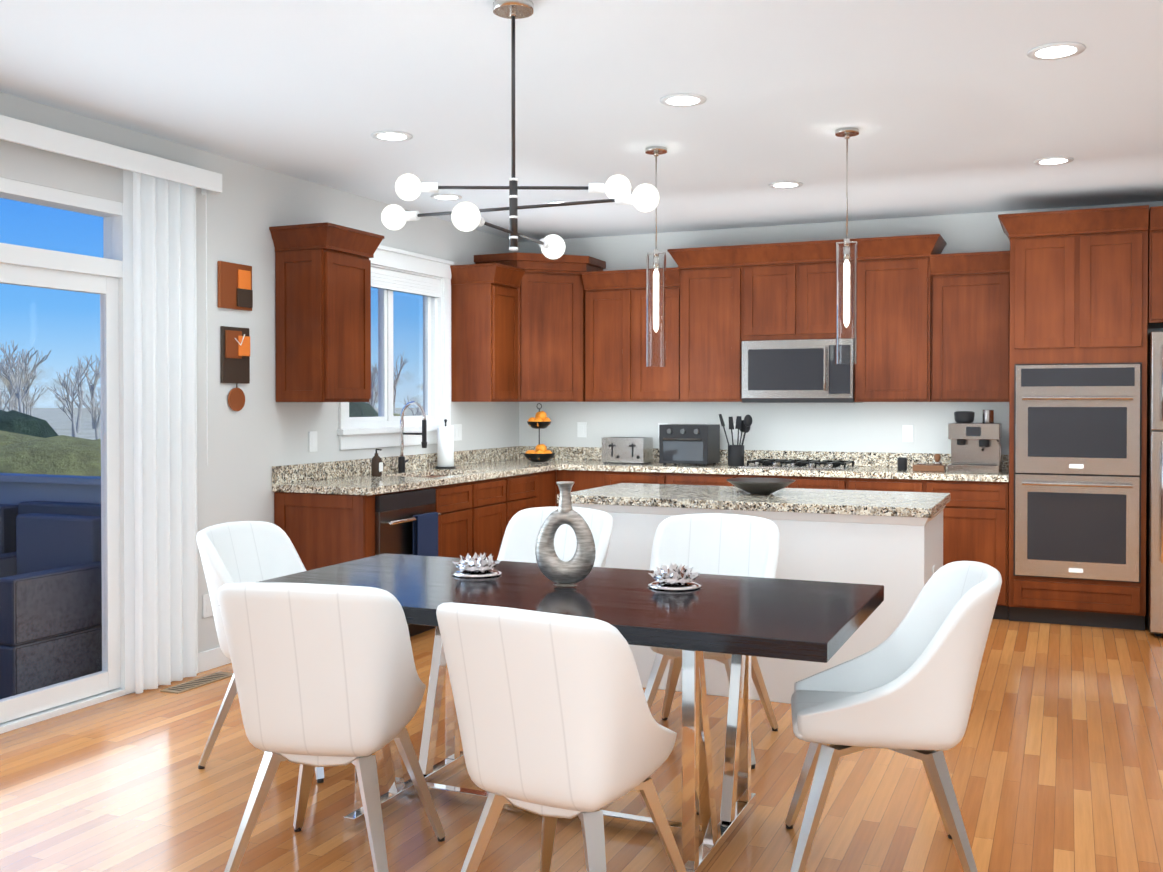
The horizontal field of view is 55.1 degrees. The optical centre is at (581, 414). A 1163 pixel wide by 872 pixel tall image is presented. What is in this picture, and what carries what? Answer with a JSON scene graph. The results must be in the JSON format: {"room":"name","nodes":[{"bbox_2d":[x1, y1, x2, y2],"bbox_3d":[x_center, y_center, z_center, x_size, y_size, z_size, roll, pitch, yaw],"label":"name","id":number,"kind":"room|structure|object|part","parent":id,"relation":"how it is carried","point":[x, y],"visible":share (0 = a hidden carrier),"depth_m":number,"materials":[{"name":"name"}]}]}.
{"room":"kitchen","nodes":[
{"label":"kitchen","id":0,"kind":"room"},
{"bbox_2d":[0,402,405,475],"bbox_3d":[-21.387,1.569,50.007,51.773,4.800,50.607,0,1,24],"label":"grassy hill","id":1,"kind":"structure","parent":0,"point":[14,427],"depth_m":18.91,"materials":[{"name":"green plant"}]},
{"bbox_2d":[0,92,518,692],"bbox_3d":[-2.860,0.008,3.738,0.160,2.650,11.460,0,1,24],"label":"wall","id":2,"kind":"structure","parent":0,"point":[250,442],"depth_m":6.00,"materials":[{"name":"white paint"}]},
{"bbox_2d":[0,177,132,733],"bbox_3d":[-2.497,0.173,4.533,0.122,2.300,1.625,0,1,24],"label":"door frame","id":3,"kind":"structure","parent":2,"relation":"attached to","point":[103,277],"depth_m":5.15,"materials":[{"name":"white"}]},
{"bbox_2d":[0,115,221,465],"bbox_3d":[-2.336,-0.462,4.578,0.125,1.470,2.350,0,1,24],"label":"headrail valance","id":4,"kind":"object","parent":2,"relation":"attached to","point":[14,130],"visible":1,"depth_m":4.98,"materials":[{"name":"white plastic"}]},
{"bbox_2d":[123,169,197,693],"bbox_3d":[-2.001,0.078,5.366,0.071,2.440,0.440,0,1,24],"label":"blind stack","id":5,"kind":"object","parent":4,"relation":"hanging from","point":[160,431],"visible":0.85,"depth_m":5.33,"materials":[{"name":"fabric"}]},
{"bbox_2d":[158,647,231,685],"bbox_3d":[-3.353,1.300,2.403,0.014,0.100,8.270,0,1,24],"label":"baseboard","id":6,"kind":"structure","parent":2,"relation":"attached to","point":[212,658],"depth_m":5.72,"materials":[{"name":"white"}]},
{"bbox_2d":[203,594,213,617],"bbox_3d":[-1.911,0.979,5.715,0.008,0.118,0.075,0,1,24],"label":"electrical outlet plate","id":7,"kind":"object","parent":2,"relation":"attached to","point":[207,607],"depth_m":5.70,"materials":[{"name":"white plastic"}]},
{"bbox_2d":[220,326,249,410],"bbox_3d":[-1.814,-0.237,5.878,0.043,0.442,0.205,0,1,24],"label":"clock","id":8,"kind":"object","parent":2,"relation":"attached to","point":[235,352],"visible":1,"depth_m":5.87,"materials":[{"name":"brown metal"}]},
{"bbox_2d":[218,261,252,310],"bbox_3d":[-1.819,-0.673,5.875,0.032,0.240,0.245,0,1,24],"label":"wall art","id":9,"kind":"object","parent":2,"relation":"attached to","point":[235,290],"visible":0.98,"depth_m":5.86,"materials":[{"name":"orange metal"}]},
{"bbox_2d":[309,431,316,451],"bbox_3d":[-1.564,0.160,6.502,0.008,0.118,0.075,0,1,24],"label":"electrical outlet plate","id":10,"kind":"object","parent":2,"relation":"attached to","point":[313,434],"depth_m":6.50,"materials":[{"name":"white plastic"}]},
{"bbox_2d":[273,238,376,401],"bbox_3d":[-1.457,-0.508,6.322,0.340,0.880,0.451,0,1,24],"label":"upper cabinet","id":11,"kind":"object","parent":2,"relation":"attached to","point":[323,285],"depth_m":6.15,"materials":[{"name":"brown wood"}]},
{"bbox_2d":[337,245,454,449],"bbox_3d":[-1.238,-0.433,7.346,0.160,1.285,1.340,0,1,24],"label":"window","id":12,"kind":"structure","parent":2,"relation":"attached to","point":[382,429],"depth_m":7.45,"materials":[{"name":"white"}]},
{"bbox_2d":[272,446,519,484],"bbox_3d":[-1.096,0.322,7.562,0.020,0.100,3.044,0,1,24],"label":"backsplash","id":13,"kind":"structure","parent":2,"relation":"attached to","point":[312,471],"depth_m":7.14,"materials":[{"name":"beige stone"}]},
{"bbox_2d":[453,424,461,440],"bbox_3d":[-0.893,0.131,8.042,0.008,0.118,0.121,0,1,24],"label":"electrical outlet plate","id":14,"kind":"object","parent":2,"relation":"attached to","point":[458,427],"depth_m":8.04,"materials":[{"name":"white plastic"}]},
{"bbox_2d":[451,274,524,401],"bbox_3d":[-0.655,-0.530,8.084,0.404,0.880,0.442,0,1,24],"label":"upper cabinet","id":15,"kind":"object","parent":2,"relation":"attached to","point":[488,310],"depth_m":7.92,"materials":[{"name":"brown wood"}]},
{"bbox_2d":[469,258,600,401],"bbox_3d":[-0.328,-0.594,8.467,0.698,1.000,0.751,0,1,24],"label":"upper cabinet","id":16,"kind":"object","parent":2,"relation":"attached to","point":[555,290],"depth_m":8.27,"materials":[{"name":"brown wood"}]},
{"bbox_2d":[0,619,1162,871],"bbox_3d":[1.188,1.383,2.080,8.920,0.060,11.620,0,1,24],"label":"floor","id":17,"kind":"structure","parent":0,"point":[1054,759],"depth_m":3.92,"materials":[{"name":"brown wood"}]},
{"bbox_2d":[160,672,232,693],"bbox_3d":[-1.866,1.309,5.448,0.110,0.006,0.400,0,1,24],"label":"floor vent","id":18,"kind":"object","parent":17,"relation":"in","point":[196,683],"visible":0.96,"depth_m":5.43,"materials":[{"name":"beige metal"}]},
{"bbox_2d":[196,521,323,782],"bbox_3d":[-1.147,0.879,4.340,0.607,0.893,0.539,0,1,18],"label":"chair","id":19,"kind":"object","parent":17,"relation":"on","point":[244,551],"visible":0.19,"depth_m":4.40,"materials":[{"name":"white leather"}]},
{"bbox_2d":[217,582,445,871],"bbox_3d":[-0.723,0.893,3.248,0.539,0.893,0.607,0,1,10],"label":"chair","id":20,"kind":"object","parent":17,"relation":"on","point":[325,675],"visible":1,"depth_m":3.03,"materials":[{"name":"white leather"}]},
{"bbox_2d":[274,481,447,636],"bbox_3d":[-1.265,0.863,6.416,0.630,0.875,0.769,0,1,24],"label":"base cabinet","id":21,"kind":"object","parent":17,"relation":"on","point":[343,511],"depth_m":6.11,"materials":[{"name":"brown wood"}]},
{"bbox_2d":[272,457,563,496],"bbox_3d":[-0.814,0.393,7.440,0.635,0.040,3.044,0,1,24],"label":"countertop","id":22,"kind":"structure","parent":21,"relation":"on","point":[360,486],"depth_m":6.64,"materials":[{"name":"beige stone"}]},
{"bbox_2d":[371,449,382,476],"bbox_3d":[-1.253,0.295,6.827,0.067,0.169,0.062,0,1,24],"label":"soap bottle","id":23,"kind":"object","parent":22,"relation":"on","point":[376,466],"visible":1,"depth_m":6.80,"materials":[{"name":"brown glass"}]},
{"bbox_2d":[435,419,455,468],"bbox_3d":[-0.931,0.202,7.645,0.138,0.336,0.138,0,1,24],"label":"paper towel","id":24,"kind":"object","parent":22,"relation":"on","point":[445,446],"visible":1,"depth_m":7.60,"materials":[{"name":"white paper"}]},
{"bbox_2d":[523,403,554,461],"bbox_3d":[-0.321,0.138,8.469,0.250,0.443,0.246,0,1,24],"label":"fruit basket","id":25,"kind":"object","parent":22,"relation":"on","point":[539,421],"visible":1,"depth_m":8.40,"materials":[{"name":"black metal"}]},
{"bbox_2d":[448,477,483,557],"bbox_3d":[-1.035,0.857,6.945,0.630,0.875,0.529,0,1,24],"label":"base cabinet","id":26,"kind":"object","parent":17,"relation":"on","point":[465,498],"depth_m":6.92,"materials":[{"name":"brown wood"}]},
{"bbox_2d":[420,473,515,559],"bbox_3d":[-0.866,0.852,7.332,0.630,0.875,0.600,0,1,24],"label":"base cabinet","id":27,"kind":"object","parent":17,"relation":"on","point":[499,492],"depth_m":7.31,"materials":[{"name":"brown wood"}]},
{"bbox_2d":[516,469,539,512],"bbox_3d":[-0.696,0.847,7.723,0.630,0.875,0.538,0,1,24],"label":"base cabinet","id":28,"kind":"object","parent":17,"relation":"on","point":[527,484],"depth_m":7.71,"materials":[{"name":"brown wood"}]},
{"bbox_2d":[540,469,559,506],"bbox_3d":[-0.530,0.843,8.104,0.630,0.875,0.409,0,1,24],"label":"base cabinet","id":29,"kind":"object","parent":17,"relation":"on","point":[549,489],"depth_m":8.07,"materials":[{"name":"brown wood"}]},
{"bbox_2d":[497,507,612,566],"bbox_3d":[-0.181,0.873,4.858,0.539,0.893,0.607,0,1,29],"label":"chair","id":30,"kind":"object","parent":17,"relation":"on","point":[522,530],"visible":0.1,"depth_m":5.06,"materials":[{"name":"white leather"}]},
{"bbox_2d":[436,602,686,871],"bbox_3d":[-0.042,0.897,2.864,0.539,0.893,0.607,0,1,30],"label":"chair","id":31,"kind":"object","parent":17,"relation":"on","point":[556,719],"visible":1,"depth_m":2.64,"materials":[{"name":"white leather"}]},
{"bbox_2d":[259,553,883,871],"bbox_3d":[-0.085,0.954,3.692,1.975,0.760,0.970,0,1,24],"label":"dining table","id":32,"kind":"object","parent":17,"relation":"on","point":[742,620],"visible":0.79,"depth_m":3.54,"materials":[{"name":"brown wood"}]},
{"bbox_2d":[452,552,501,577],"bbox_3d":[-0.373,0.532,3.970,0.180,0.075,0.180,0,1,24],"label":"lotus","id":33,"kind":"object","parent":32,"relation":"on","point":[480,565],"visible":1,"depth_m":3.93,"materials":[{"name":"silver metal"}]},
{"bbox_3d":[-0.085,0.980,3.692,1.160,0.707,0.740,0,1,24],"label":"frame","id":34,"kind":"part","parent":32,"relation":"part of","materials":[{"name":"silver metal"}]},
{"bbox_2d":[535,481,595,586],"bbox_3d":[-0.054,0.398,3.699,0.205,0.348,0.060,0,1,12],"label":"vase","id":35,"kind":"object","parent":32,"relation":"on","point":[576,568],"visible":0.98,"depth_m":3.68,"materials":[{"name":"silver metal"}]},
{"bbox_2d":[648,563,700,590],"bbox_3d":[0.309,0.535,3.707,0.180,0.075,0.180,0,1,24],"label":"lotus","id":36,"kind":"object","parent":32,"relation":"on","point":[674,577],"visible":1,"depth_m":3.66,"materials":[{"name":"silver metal"}]},
{"bbox_2d":[560,469,603,491],"bbox_3d":[0.108,0.840,8.366,0.391,0.875,0.621,0,1,24],"label":"base cabinet","id":37,"kind":"object","parent":17,"relation":"on","point":[582,481],"depth_m":8.09,"materials":[{"name":"brown wood"}]},
{"bbox_2d":[604,473,675,485],"bbox_3d":[0.534,0.842,8.180,0.538,0.875,0.621,0,1,24],"label":"base cabinet","id":38,"kind":"object","parent":17,"relation":"on","point":[609,478],"depth_m":7.89,"materials":[{"name":"brown wood"}]},
{"bbox_2d":[676,473,743,485],"bbox_3d":[0.972,0.844,7.989,0.561,0.875,0.621,0,1,24],"label":"base cabinet","id":39,"kind":"object","parent":17,"relation":"on","point":[712,479],"depth_m":7.70,"materials":[{"name":"brown wood"}]},
{"bbox_2d":[644,513,779,768],"bbox_3d":[0.512,0.877,4.535,0.539,0.893,0.607,0,1,20],"label":"chair","id":40,"kind":"object","parent":17,"relation":"on","point":[727,544],"visible":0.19,"depth_m":4.72,"materials":[{"name":"white leather"}]},
{"bbox_2d":[557,499,950,703],"bbox_3d":[0.864,0.874,5.550,1.748,0.876,0.854,0,1,24],"label":"kitchen island","id":41,"kind":"object","parent":17,"relation":"on","point":[891,542],"depth_m":5.02,"materials":[{"name":"white painted wood"}]},
{"bbox_2d":[557,483,950,514],"bbox_3d":[0.865,0.416,5.546,1.770,0.040,0.880,0,1,24],"label":"island countertop","id":42,"kind":"structure","parent":41,"relation":"on","point":[801,499],"depth_m":5.34,"materials":[{"name":"beige stone"}]},
{"bbox_2d":[726,478,794,493],"bbox_3d":[0.894,0.362,5.576,0.344,0.066,0.344,0,1,24],"label":"bowl","id":43,"kind":"object","parent":42,"relation":"on","point":[760,485],"visible":1,"depth_m":5.50,"materials":[{"name":"grey ceramic"}]},
{"bbox_2d":[744,477,799,487],"bbox_3d":[1.338,0.846,7.830,0.521,0.875,0.621,0,1,24],"label":"base cabinet","id":44,"kind":"object","parent":17,"relation":"on","point":[796,484],"depth_m":7.47,"materials":[{"name":"brown wood"}]},
{"bbox_2d":[800,477,847,489],"bbox_3d":[1.655,0.848,7.692,0.451,0.875,0.621,0,1,24],"label":"base cabinet","id":45,"kind":"object","parent":17,"relation":"on","point":[838,483],"depth_m":7.38,"materials":[{"name":"brown wood"}]},
{"bbox_2d":[848,477,935,492],"bbox_3d":[2.085,0.850,7.505,0.632,0.875,0.621,0,1,24],"label":"base cabinet","id":46,"kind":"object","parent":17,"relation":"on","point":[854,483],"depth_m":7.21,"materials":[{"name":"brown wood"}]},
{"bbox_2d":[785,561,1001,871],"bbox_3d":[0.916,0.892,3.314,0.607,0.893,0.539,0,1,10],"label":"chair","id":47,"kind":"object","parent":17,"relation":"on","point":[907,686],"visible":1,"depth_m":3.13,"materials":[{"name":"white leather"}]},
{"bbox_2d":[936,477,1008,619],"bbox_3d":[2.540,0.853,7.307,0.501,0.875,0.621,0,1,24],"label":"base cabinet","id":48,"kind":"object","parent":17,"relation":"on","point":[976,517],"depth_m":7.00,"materials":[{"name":"brown wood"}]},
{"bbox_2d":[560,461,1008,480],"bbox_3d":[1.363,0.389,7.805,3.065,0.040,0.637,0,1,24],"label":"countertop","id":49,"kind":"structure","parent":48,"relation":"on","point":[881,472],"depth_m":7.54,"materials":[{"name":"beige stone"}]},
{"bbox_2d":[602,437,652,463],"bbox_3d":[0.335,0.266,8.261,0.330,0.192,0.222,0,1,24],"label":"toaster","id":50,"kind":"object","parent":49,"relation":"on","point":[628,450],"visible":1,"depth_m":8.18,"materials":[{"name":"silver metal"}]},
{"bbox_2d":[659,424,719,465],"bbox_3d":[0.774,0.220,8.028,0.360,0.290,0.337,0,1,24],"label":"air fryer oven","id":51,"kind":"object","parent":49,"relation":"on","point":[689,443],"visible":1,"depth_m":7.91,"materials":[{"name":"black metal"}]},
{"bbox_2d":[719,414,751,465],"bbox_3d":[1.105,0.183,7.950,0.248,0.366,0.191,0,1,24],"label":"utensil crock","id":52,"kind":"object","parent":49,"relation":"on","point":[735,455],"visible":0.98,"depth_m":7.88,"materials":[{"name":"black plastic"}]},
{"bbox_2d":[897,457,906,469],"bbox_3d":[2.135,0.330,7.424,0.064,0.085,0.062,0,1,24],"label":"canister","id":53,"kind":"object","parent":49,"relation":"on","point":[901,463],"visible":1,"depth_m":7.40,"materials":[{"name":"black plastic"}]},
{"bbox_2d":[913,454,945,471],"bbox_3d":[2.288,0.316,7.336,0.200,0.115,0.120,0,1,24],"label":"tray","id":54,"kind":"object","parent":49,"relation":"on","point":[936,466],"visible":1,"depth_m":7.29,"materials":[{"name":"brown wood"}]},
{"bbox_2d":[948,410,1001,473],"bbox_3d":[2.567,0.173,7.262,0.319,0.402,0.391,0,1,24],"label":"espresso machine","id":55,"kind":"object","parent":49,"relation":"on","point":[975,447],"visible":1,"depth_m":7.21,"materials":[{"name":"silver metal"}]},
{"bbox_2d":[998,205,1148,629],"bbox_3d":[3.073,0.033,7.012,0.828,2.520,0.717,0,1,24],"label":"tall cabinet","id":56,"kind":"object","parent":17,"relation":"on","point":[1078,407],"visible":1,"depth_m":6.73,"materials":[{"name":"brown wood"}]},
{"bbox_2d":[1145,331,1162,635],"bbox_3d":[3.843,0.409,6.577,0.910,1.780,0.853,0,1,24],"label":"fridge","id":57,"kind":"object","parent":17,"relation":"on","point":[1154,558],"visible":0.96,"depth_m":6.43,"materials":[{"name":"silver metal"}]},
{"bbox_2d":[0,0,1162,241],"bbox_3d":[1.188,-1.336,2.046,8.920,0.080,11.620,0,1,24],"label":"ceiling","id":58,"kind":"structure","parent":0,"point":[954,106],"depth_m":4.67,"materials":[{"name":"white paint"}]},
{"bbox_2d":[371,131,412,140],"bbox_3d":[-0.908,-1.333,5.348,0.196,0.006,0.196,0,1,24],"label":"recessed light","id":59,"kind":"object","parent":58,"relation":"in","point":[392,135],"visible":1,"depth_m":5.33,"materials":[{"name":"white plastic"}]},
{"bbox_2d":[431,194,461,199],"bbox_3d":[-0.842,-1.352,6.955,0.196,0.006,0.196,0,1,24],"label":"recessed light","id":60,"kind":"object","parent":58,"relation":"in","point":[446,197],"visible":0.98,"depth_m":6.95,"materials":[{"name":"white plastic"}]},
{"bbox_2d":[381,0,659,258],"bbox_3d":[-0.218,-0.920,3.569,0.988,0.788,0.767,0,1,24],"label":"chandelier","id":61,"kind":"object","parent":58,"relation":"hanging from","point":[615,188],"visible":1,"depth_m":3.56,"materials":[{"name":"white glass"}]},
{"bbox_2d":[544,201,571,206],"bbox_3d":[-0.142,-1.355,7.184,0.196,0.006,0.196,0,1,24],"label":"recessed light","id":62,"kind":"object","parent":58,"relation":"in","point":[548,202],"visible":0.25,"depth_m":7.12,"materials":[{"name":"white plastic"}]},
{"bbox_2d":[645,146,666,366],"bbox_3d":[0.376,-0.789,5.624,0.110,1.099,0.108,0,1,24],"label":"pendant light","id":63,"kind":"object","parent":58,"relation":"hanging from","point":[655,151],"visible":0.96,"depth_m":5.61,"materials":[{"name":"clear glass"}]},
{"bbox_3d":[0.376,-0.520,5.628,0.100,0.560,0.100,0,1,24],"label":"glass","id":64,"kind":"part","parent":63,"relation":"part of","materials":[{"name":"clear glass"}]},
{"bbox_3d":[0.376,-0.572,5.627,0.030,0.315,0.028,0,1,24],"label":"bulb","id":65,"kind":"part","parent":63,"relation":"part of","materials":[{"name":"white glass"}]},
{"bbox_2d":[660,93,705,106],"bbox_3d":[0.429,-1.325,4.711,0.196,0.006,0.196,0,1,24],"label":"recessed light","id":66,"kind":"object","parent":58,"relation":"in","point":[682,100],"visible":0.96,"depth_m":4.70,"materials":[{"name":"white plastic"}]},
{"bbox_2d":[769,181,802,187],"bbox_3d":[1.199,-1.347,6.557,0.196,0.006,0.196,0,1,24],"label":"recessed light","id":67,"kind":"object","parent":58,"relation":"in","point":[787,184],"visible":1,"depth_m":6.53,"materials":[{"name":"white"}]},
{"bbox_2d":[835,127,858,363],"bbox_3d":[1.247,-0.785,5.245,0.110,1.099,0.108,0,1,24],"label":"pendant light","id":68,"kind":"object","parent":58,"relation":"hanging from","point":[847,133],"visible":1,"depth_m":5.23,"materials":[{"name":"clear glass"}]},
{"bbox_3d":[1.247,-0.568,5.248,0.030,0.315,0.028,0,1,24],"label":"bulb","id":69,"kind":"part","parent":68,"relation":"part of","materials":[{"name":"white glass"}]},
{"bbox_3d":[1.247,-0.515,5.248,0.100,0.560,0.100,0,1,24],"label":"glass","id":70,"kind":"part","parent":68,"relation":"part of","materials":[{"name":"clear glass"}]},
{"bbox_2d":[1033,157,1073,164],"bbox_3d":[2.497,-1.339,5.905,0.196,0.006,0.196,0,1,24],"label":"recessed light","id":71,"kind":"object","parent":58,"relation":"in","point":[1052,160],"visible":1,"depth_m":5.89,"materials":[{"name":"white"}]},
{"bbox_2d":[1027,42,1085,59],"bbox_3d":[1.722,-1.317,4.050,0.196,0.006,0.196,0,1,24],"label":"recessed light","id":72,"kind":"object","parent":58,"relation":"in","point":[1056,51],"visible":1,"depth_m":4.04,"materials":[{"name":"white plastic"}]},
{"bbox_2d":[519,201,1162,454],"bbox_3d":[3.475,-0.035,7.316,8.920,2.650,0.160,0,1,24],"label":"wall","id":73,"kind":"structure","parent":0,"point":[857,427],"depth_m":8.08,"materials":[{"name":"white paint"}]},
{"bbox_2d":[577,422,585,436],"bbox_3d":[0.002,0.122,8.737,0.075,0.118,0.008,0,1,24],"label":"electrical outlet plate","id":74,"kind":"object","parent":73,"relation":"attached to","point":[581,426],"depth_m":8.73,"materials":[{"name":"white plastic"}]},
{"bbox_2d":[585,282,616,401],"bbox_3d":[0.295,-0.534,8.420,0.452,0.880,0.341,0,1,24],"label":"upper cabinet","id":75,"kind":"object","parent":73,"relation":"attached to","point":[600,297],"depth_m":8.31,"materials":[{"name":"brown wood"}]},
{"bbox_2d":[617,278,688,401],"bbox_3d":[0.604,-0.532,8.264,0.526,0.880,0.381,0,1,24],"label":"upper cabinet","id":76,"kind":"object","parent":73,"relation":"attached to","point":[636,382],"depth_m":8.15,"materials":[{"name":"brown wood"}]},
{"bbox_2d":[666,258,744,401],"bbox_3d":[0.957,-0.590,8.109,0.537,1.000,0.381,0,1,24],"label":"upper cabinet","id":77,"kind":"object","parent":73,"relation":"attached to","point":[716,285],"depth_m":7.92,"materials":[{"name":"brown wood"}]},
{"bbox_2d":[732,424,741,439],"bbox_3d":[1.149,0.128,8.238,0.075,0.118,0.008,0,1,24],"label":"electrical outlet plate","id":78,"kind":"object","parent":73,"relation":"attached to","point":[735,431],"depth_m":8.24,"materials":[{"name":"white plastic"}]},
{"bbox_2d":[520,446,1008,468],"bbox_3d":[1.204,0.314,8.209,3.680,0.100,0.021,0,1,24],"label":"backsplash","id":79,"kind":"structure","parent":73,"relation":"attached to","point":[751,457],"depth_m":7.95,"materials":[{"name":"beige stone"}]},
{"bbox_2d":[745,254,808,337],"bbox_3d":[1.414,-0.803,7.908,0.459,0.570,0.381,0,1,24],"label":"upper cabinet","id":80,"kind":"object","parent":73,"relation":"attached to","point":[753,323],"depth_m":7.73,"materials":[{"name":"brown wood"}]},
{"bbox_2d":[737,338,856,402],"bbox_3d":[1.553,-0.297,7.839,0.767,0.430,0.408,0,1,24],"label":"microwave","id":81,"kind":"object","parent":73,"relation":"attached to","point":[769,370],"depth_m":7.65,"materials":[{"name":"silver metal"}]},
{"bbox_2d":[809,250,852,337],"bbox_3d":[1.703,-0.801,7.782,0.460,0.570,0.381,0,1,24],"label":"upper cabinet","id":82,"kind":"object","parent":73,"relation":"attached to","point":[822,267],"depth_m":7.60,"materials":[{"name":"brown wood"}]},
{"bbox_2d":[853,246,948,402],"bbox_3d":[2.171,-0.584,7.581,0.562,1.000,0.381,0,1,24],"label":"upper cabinet","id":83,"kind":"object","parent":73,"relation":"attached to","point":[901,293],"depth_m":7.40,"materials":[{"name":"brown wood"}]},
{"bbox_2d":[902,425,913,441],"bbox_3d":[2.267,0.134,7.751,0.075,0.118,0.008,0,1,24],"label":"electrical outlet plate","id":84,"kind":"object","parent":73,"relation":"attached to","point":[907,433],"depth_m":7.75,"materials":[{"name":"white plastic"}]},
{"bbox_2d":[945,262,1009,401],"bbox_3d":[2.557,-0.522,7.414,0.571,0.880,0.381,0,1,24],"label":"upper cabinet","id":85,"kind":"object","parent":73,"relation":"attached to","point":[977,294],"depth_m":7.25,"materials":[{"name":"brown wood"}]},
{"bbox_2d":[1147,218,1162,328],"bbox_3d":[3.724,-0.839,6.771,0.535,0.590,0.621,0,1,24],"label":"upper cabinet","id":86,"kind":"object","parent":73,"relation":"attached to","point":[1155,226],"depth_m":6.58,"materials":[{"name":"brown wood"}]},
{"label":"outside","id":87,"kind":"structure","parent":0,"visible":0},
{"bbox_2d":[2,408,421,439],"bbox_3d":[-167.250,1.078,127.261,399.800,0.100,700.000,0,1,24],"label":"ground","id":88,"kind":"structure","parent":87,"point":[51,417],"depth_m":152.22,"materials":[{"name":"green plant"}]},
{"bbox_2d":[0,340,422,438],"bbox_3d":[-36.812,-3.367,104.478,93.093,9.384,96.486,0,1,24],"label":"trees","id":89,"kind":"object","parent":88,"relation":"on","point":[21,397],"depth_m":88.26,"materials":[{"name":"beige plant"}]},
{"bbox_3d":[-4.643,1.972,4.178,3.438,1.212,5.080,0,1,24],"label":"deck","id":90,"kind":"object","parent":88,"relation":"on","visible":0},
{"bbox_2d":[0,504,17,553],"bbox_3d":[-3.760,0.905,5.864,1.300,0.840,0.820,0,1,24],"label":"wicker","id":91,"kind":"object","parent":90,"relation":"on","point":[9,512],"depth_m":5.90,"materials":[{"name":"grey"}]},
{"bbox_2d":[0,473,100,504],"bbox_3d":[-3.591,0.815,6.410,3.283,1.048,0.130,0,1,24],"label":"rail","id":92,"kind":"object","parent":90,"relation":"on","point":[38,485],"depth_m":6.01,"materials":[{"name":"grey paint"}]},
{"bbox_2d":[0,501,101,698],"bbox_3d":[-2.733,0.900,5.493,0.800,0.860,0.800,0,1,24],"label":"wicker sofa","id":93,"kind":"object","parent":90,"relation":"on","point":[22,649],"depth_m":5.28,"materials":[{"name":"grey"}]},
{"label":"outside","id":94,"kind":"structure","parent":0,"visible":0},
{"bbox_2d":[0,353,422,422],"bbox_3d":[-37.141,-3.475,105.209,95.896,7.742,98.831,0,1,24],"label":"trees","id":95,"kind":"object","parent":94,"point":[7,382],"depth_m":85.75,"materials":[{"name":"plant"}]}
]}

